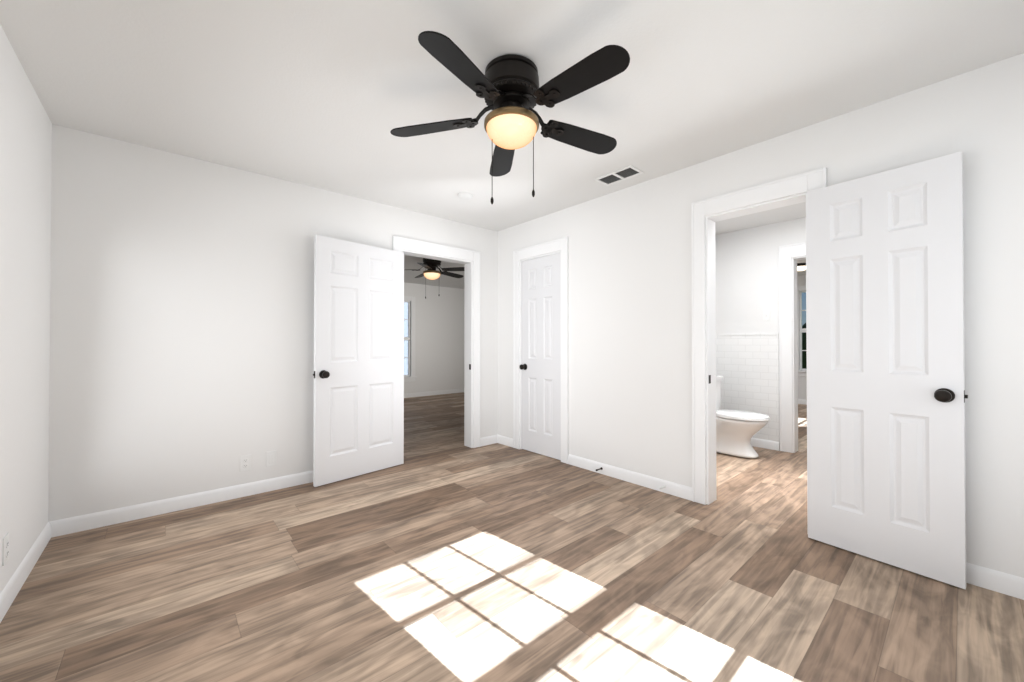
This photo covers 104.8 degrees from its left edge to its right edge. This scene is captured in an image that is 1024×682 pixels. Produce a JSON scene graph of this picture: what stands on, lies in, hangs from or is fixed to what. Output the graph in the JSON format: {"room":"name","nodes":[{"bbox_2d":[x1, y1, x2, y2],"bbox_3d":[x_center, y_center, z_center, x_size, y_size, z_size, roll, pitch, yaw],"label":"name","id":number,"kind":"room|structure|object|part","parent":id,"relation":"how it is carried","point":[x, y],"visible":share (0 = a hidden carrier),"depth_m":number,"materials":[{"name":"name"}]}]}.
{"room":"empty bedroom","nodes":[
{"label":"empty bedroom","id":0,"kind":"room"},
{"bbox_2d":[0,25,51,593],"bbox_3d":[-1.376,-0.080,0.682,0.140,2.440,4.530,0,-1,-41],"label":"wall","id":1,"kind":"structure","parent":0,"point":[25,189],"depth_m":1.89,"materials":[{"name":"white paint"}]},
{"bbox_2d":[2,533,8,565],"bbox_3d":[-2.173,0.894,1.696,0.008,0.116,0.070,0,-1,-41],"label":"electrical outlet","id":2,"kind":"object","parent":1,"relation":"attached to","point":[5,557],"visible":1,"depth_m":1.68,"materials":[{"name":"white plastic"}]},
{"bbox_2d":[0,520,55,622],"bbox_3d":[-1.318,1.095,0.723,0.014,0.092,4.250,0,-1,-41],"label":"baseboard","id":3,"kind":"structure","parent":1,"relation":"attached to","point":[9,593],"depth_m":1.89,"materials":[{"name":"white wood"}]},
{"bbox_2d":[48,124,497,521],"bbox_3d":[-1.490,-0.057,3.499,3.400,2.440,0.140,0,-1,-41],"label":"wall","id":4,"kind":"structure","parent":0,"point":[181,325],"depth_m":2.73,"materials":[{"name":"white paint"}]},
{"bbox_2d":[56,470,312,535],"bbox_3d":[-1.911,1.113,3.019,2.086,0.092,0.014,0,-1,-41],"label":"baseboard","id":5,"kind":"structure","parent":4,"relation":"attached to","point":[70,525],"depth_m":2.68,"materials":[{"name":"white wood"}]},
{"bbox_2d":[240,455,250,471],"bbox_3d":[-1.993,0.914,2.953,0.070,0.116,0.008,0,-1,-41],"label":"electrical outlet","id":6,"kind":"object","parent":4,"relation":"attached to","point":[245,462],"visible":1,"depth_m":2.95,"materials":[{"name":"white plastic"}]},
{"bbox_2d":[266,450,276,466],"bbox_3d":[-1.868,0.913,3.063,0.070,0.116,0.008,0,-1,-41],"label":"electrical outlet","id":7,"kind":"object","parent":4,"relation":"attached to","point":[271,458],"visible":1,"depth_m":3.06,"materials":[{"name":"white plastic"}]},
{"bbox_2d":[313,235,403,486],"bbox_3d":[-1.301,0.157,3.438,0.167,1.995,0.810,0,-1,41],"label":"interior door","id":8,"kind":"structure","parent":4,"relation":"in","point":[358,426],"depth_m":3.38,"materials":[{"name":"white wood"}]},
{"bbox_3d":[-1.526,0.268,3.176,0.167,0.068,0.068,0,-1,41],"label":"knob","id":9,"kind":"part","parent":8,"relation":"part of","materials":[{"name":"brown metal"}]},
{"bbox_2d":[392,235,479,447],"bbox_3d":[-0.794,0.088,4.107,1.018,2.159,0.188,0,-1,-41],"label":"door frame","id":10,"kind":"structure","parent":4,"relation":"attached to","point":[399,244],"depth_m":4.33,"materials":[{"name":"white wood"}]},
{"bbox_2d":[480,435,495,443],"bbox_3d":[0.830,1.134,5.624,3.436,0.092,0.014,0,-1,-41],"label":"baseboard","id":11,"kind":"structure","parent":4,"relation":"attached to","point":[484,440],"depth_m":4.45,"materials":[{"name":"white wood"}]},
{"bbox_2d":[404,282,463,393],"bbox_3d":[-2.769,-0.021,7.996,5.800,2.440,0.140,0,-1,-41],"label":"wall","id":12,"kind":"structure","parent":0,"point":[439,342],"depth_m":8.86,"materials":[{"name":"white paint"}]},
{"bbox_2d":[404,296,416,381],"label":"window","id":13,"kind":"structure","parent":12,"relation":"in","point":[408,377],"depth_m":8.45,"materials":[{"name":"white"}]},
{"bbox_2d":[404,388,463,397],"bbox_3d":[-2.718,1.153,7.929,5.800,0.092,0.014,0,-1,-41],"label":"baseboard","id":14,"kind":"structure","parent":12,"relation":"attached to","point":[407,395],"depth_m":8.77,"materials":[{"name":"white wood"}]},
{"bbox_2d":[0,392,1023,681],"bbox_3d":[0.888,1.239,5.478,10.400,0.120,9.300,0,-1,-41],"label":"floor","id":15,"kind":"structure","parent":0,"point":[442,552],"depth_m":1.81,"materials":[{"name":"brown wood"}]},
{"bbox_2d":[716,375,769,457],"bbox_3d":[2.262,0.772,4.095,0.466,0.789,0.703,0,-1,-41],"label":"toilet","id":16,"kind":"object","parent":15,"relation":"on","point":[736,430],"visible":0.75,"depth_m":3.95,"materials":[{"name":"white ceramic"}]},
{"bbox_3d":[2.328,0.752,4.019,0.376,0.045,0.503,0,-1,-41],"label":"seat","id":17,"kind":"part","parent":16,"relation":"part of","materials":[{"name":"white plastic"}]},
{"bbox_2d":[0,0,1023,288],"bbox_3d":[0.888,-1.321,5.498,10.400,0.120,9.300,0,-1,-41],"label":"ceiling","id":18,"kind":"structure","parent":0,"point":[326,94],"depth_m":1.93,"materials":[{"name":"white paint"}]},
{"bbox_2d":[412,258,463,298],"bbox_3d":[-1.032,-0.940,5.763,1.100,0.637,0.868,0,-1,-41],"label":"ceiling fan","id":19,"kind":"object","parent":18,"relation":"hanging from","point":[433,264],"depth_m":5.74,"materials":[{"name":"black metal"}]},
{"bbox_3d":[-1.198,-1.034,5.424,0.133,0.046,0.436,0,0,4],"label":"fan room blade","id":20,"kind":"part","parent":19,"relation":"part of","materials":[{"name":"black wood"}]},
{"bbox_3d":[-1.181,-0.948,5.824,0.242,0.085,0.242,0,-1,-41],"label":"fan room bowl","id":21,"kind":"part","parent":19,"relation":"part of","materials":[{"name":"white glass"}]},
{"bbox_3d":[-1.181,-1.011,5.825,0.264,0.045,0.264,0,-1,-41],"label":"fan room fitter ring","id":22,"kind":"part","parent":19,"relation":"part of","materials":[{"name":"black metal"}]},
{"bbox_3d":[-1.175,-0.846,5.822,0.164,0.450,0.145,0,-1,-41],"label":"chain cord","id":23,"kind":"part","parent":19,"relation":"part of","materials":[{"name":"brown metal"}]},
{"bbox_3d":[-0.804,-1.032,5.685,0.436,0.046,0.133,0,0,22],"label":"fan room blade","id":24,"kind":"part","parent":19,"relation":"part of","materials":[{"name":"black wood"}]},
{"bbox_3d":[-0.931,-1.028,6.140,0.133,0.046,0.436,0,-1,40],"label":"fan room blade","id":25,"kind":"part","parent":19,"relation":"part of","materials":[{"name":"black wood"}]},
{"bbox_2d":[457,192,472,200],"bbox_3d":[-0.410,-1.260,3.457,0.136,0.035,0.136,0,-1,-41],"label":"smoke detector","id":26,"kind":"object","parent":18,"relation":"attached to","point":[465,196],"visible":1,"depth_m":3.42,"materials":[{"name":"white plastic"}]},
{"bbox_2d":[390,31,629,203],"bbox_3d":[0.033,-0.972,1.862,1.184,0.637,1.145,0,-1,-41],"label":"fan","id":27,"kind":"object","parent":18,"relation":"hanging from","point":[509,90],"visible":1,"depth_m":1.78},
{"bbox_3d":[-0.002,-0.979,1.893,0.242,0.085,0.242,0,-1,-41],"label":"lamp shade","id":28,"kind":"part","parent":27,"relation":"part of","materials":[{"name":"white glass"}]},
{"bbox_3d":[0.004,-0.878,1.891,0.164,0.450,0.145,0,-1,-41],"label":"chain cord","id":29,"kind":"part","parent":27,"relation":"part of","materials":[{"name":"brown metal"}]},
{"bbox_2d":[594,165,643,185],"bbox_3d":[0.825,-1.277,3.057,0.180,0.008,0.330,0,-1,-41],"label":"ceiling vent","id":30,"kind":"object","parent":18,"relation":"in","point":[622,174],"visible":1,"depth_m":3.05,"materials":[{"name":"white plastic"}]},
{"bbox_2d":[797,263,805,270],"bbox_3d":[4.714,-1.199,6.441,0.234,0.108,0.234,0,-1,-41],"label":"light","id":31,"kind":"object","parent":18,"relation":"attached to","point":[801,266],"visible":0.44,"depth_m":6.36,"materials":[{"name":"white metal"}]},
{"bbox_2d":[715,217,805,437],"bbox_3d":[2.876,-0.050,4.311,0.140,2.440,4.390,0,-1,-41],"label":"wall","id":32,"kind":"structure","parent":0,"point":[747,277],"depth_m":4.43,"materials":[{"name":"white paint"}]},
{"bbox_2d":[716,332,779,449],"bbox_3d":[2.635,0.541,4.463,0.016,1.260,0.658,0,-1,-41],"label":"tile wainscot","id":33,"kind":"structure","parent":32,"relation":"attached to","point":[747,367],"depth_m":4.41,"materials":[{"name":"white tile"}]},
{"bbox_2d":[751,438,778,450],"bbox_3d":[2.639,1.125,4.448,0.024,0.092,0.638,0,-1,-41],"label":"baseboard","id":34,"kind":"structure","parent":32,"relation":"attached to","point":[767,444],"depth_m":4.30,"materials":[{"name":"white wood"}]},
{"bbox_2d":[779,242,805,452],"bbox_3d":[3.254,0.077,3.878,0.188,2.179,1.030,0,-1,-41],"label":"door frame","id":35,"kind":"structure","parent":32,"relation":"attached to","point":[787,253],"depth_m":4.16,"materials":[{"name":"white wood"}]},
{"bbox_2d":[498,53,1023,577],"bbox_3d":[1.333,-0.061,2.961,0.140,2.440,4.390,0,-1,-41],"label":"wall","id":36,"kind":"structure","parent":0,"point":[630,327],"depth_m":2.51,"materials":[{"name":"white paint"}]},
{"bbox_2d":[496,435,512,446],"bbox_3d":[-0.073,1.125,4.441,0.014,0.092,0.295,0,-1,-41],"label":"baseboard","id":37,"kind":"structure","parent":36,"relation":"attached to","point":[507,441],"depth_m":4.44,"materials":[{"name":"white wood"}]},
{"bbox_2d":[513,237,568,463],"bbox_3d":[0.314,0.088,4.076,0.203,2.159,0.778,0,-1,-41],"label":"door","id":38,"kind":"structure","parent":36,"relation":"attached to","point":[520,327],"depth_m":4.03,"materials":[{"name":"white wood"}]},
{"bbox_3d":[0.154,0.276,4.230,0.167,0.068,0.068,0,-1,-41],"label":"knob","id":39,"kind":"part","parent":38,"relation":"part of","materials":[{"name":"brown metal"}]},
{"bbox_3d":[0.301,0.150,4.064,0.167,2.020,0.588,0,-1,-41],"label":"closet door","id":40,"kind":"part","parent":38,"relation":"part of","materials":[{"name":"white wood"}]},
{"bbox_2d":[568,454,691,500],"bbox_3d":[0.925,1.116,3.301,0.014,0.092,1.179,0,-1,-41],"label":"baseboard","id":41,"kind":"structure","parent":36,"relation":"attached to","point":[672,488],"depth_m":3.22,"materials":[{"name":"white wood"}]},
{"bbox_2d":[691,167,826,520],"bbox_3d":[1.627,0.077,2.624,0.188,2.159,0.778,0,-1,-41],"label":"door frame","id":42,"kind":"structure","parent":36,"relation":"attached to","point":[805,182],"depth_m":2.81,"materials":[{"name":"white wood"}]},
{"bbox_2d":[806,151,967,589],"bbox_3d":[1.919,0.134,2.076,0.167,2.020,0.628,0,-1,-36],"label":"door","id":43,"kind":"structure","parent":36,"relation":"in","point":[886,396],"depth_m":2.02,"materials":[{"name":"white wood"}]},
{"bbox_3d":[2.062,0.257,1.878,0.167,0.068,0.068,0,-1,-36],"label":"knob","id":44,"kind":"part","parent":43,"relation":"part of","materials":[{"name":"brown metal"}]},
{"bbox_2d":[966,562,1023,599],"bbox_3d":[2.217,1.104,1.825,0.014,0.092,1.190,0,-1,-41],"label":"baseboard","id":45,"kind":"structure","parent":36,"relation":"attached to","point":[997,581],"depth_m":1.81,"materials":[{"name":"white wood"}]},
{"bbox_2d":[797,275,806,399],"bbox_3d":[6.177,-0.030,6.795,0.140,2.440,3.780,0,-1,-41],"label":"wall","id":46,"kind":"structure","parent":0,"point":[802,380],"depth_m":7.47,"materials":[{"name":"white paint"}]},
{"bbox_2d":[797,285,806,376],"bbox_3d":[5.738,-0.192,7.223,0.142,1.714,1.024,0,-1,-41],"label":"window","id":47,"kind":"structure","parent":46,"relation":"in","point":[800,291],"depth_m":7.51,"materials":[{"name":"white"}]},
{"bbox_2d":[798,399,806,403],"bbox_3d":[6.125,1.143,6.728,0.014,0.092,3.480,0,-1,-41],"label":"baseboard","id":48,"kind":"structure","parent":46,"relation":"attached to","point":[799,401],"depth_m":7.45,"materials":[{"name":"white wood"}]},
{"label":"outside","id":49,"kind":"structure","parent":0,"visible":0},
{"bbox_3d":[0.779,1.538,9.699,75.000,0.050,75.000,0,-1,-41],"label":"ground","id":50,"kind":"structure","parent":49,"visible":0},
{"bbox_2d":[802,323,806,368],"bbox_3d":[8.991,0.617,10.184,3.868,3.900,7.300,0,-1,-41],"label":"foliage","id":51,"kind":"object","parent":50,"relation":"on","point":[804,360],"depth_m":9.85,"materials":[{"name":"green plant"}]}
]}

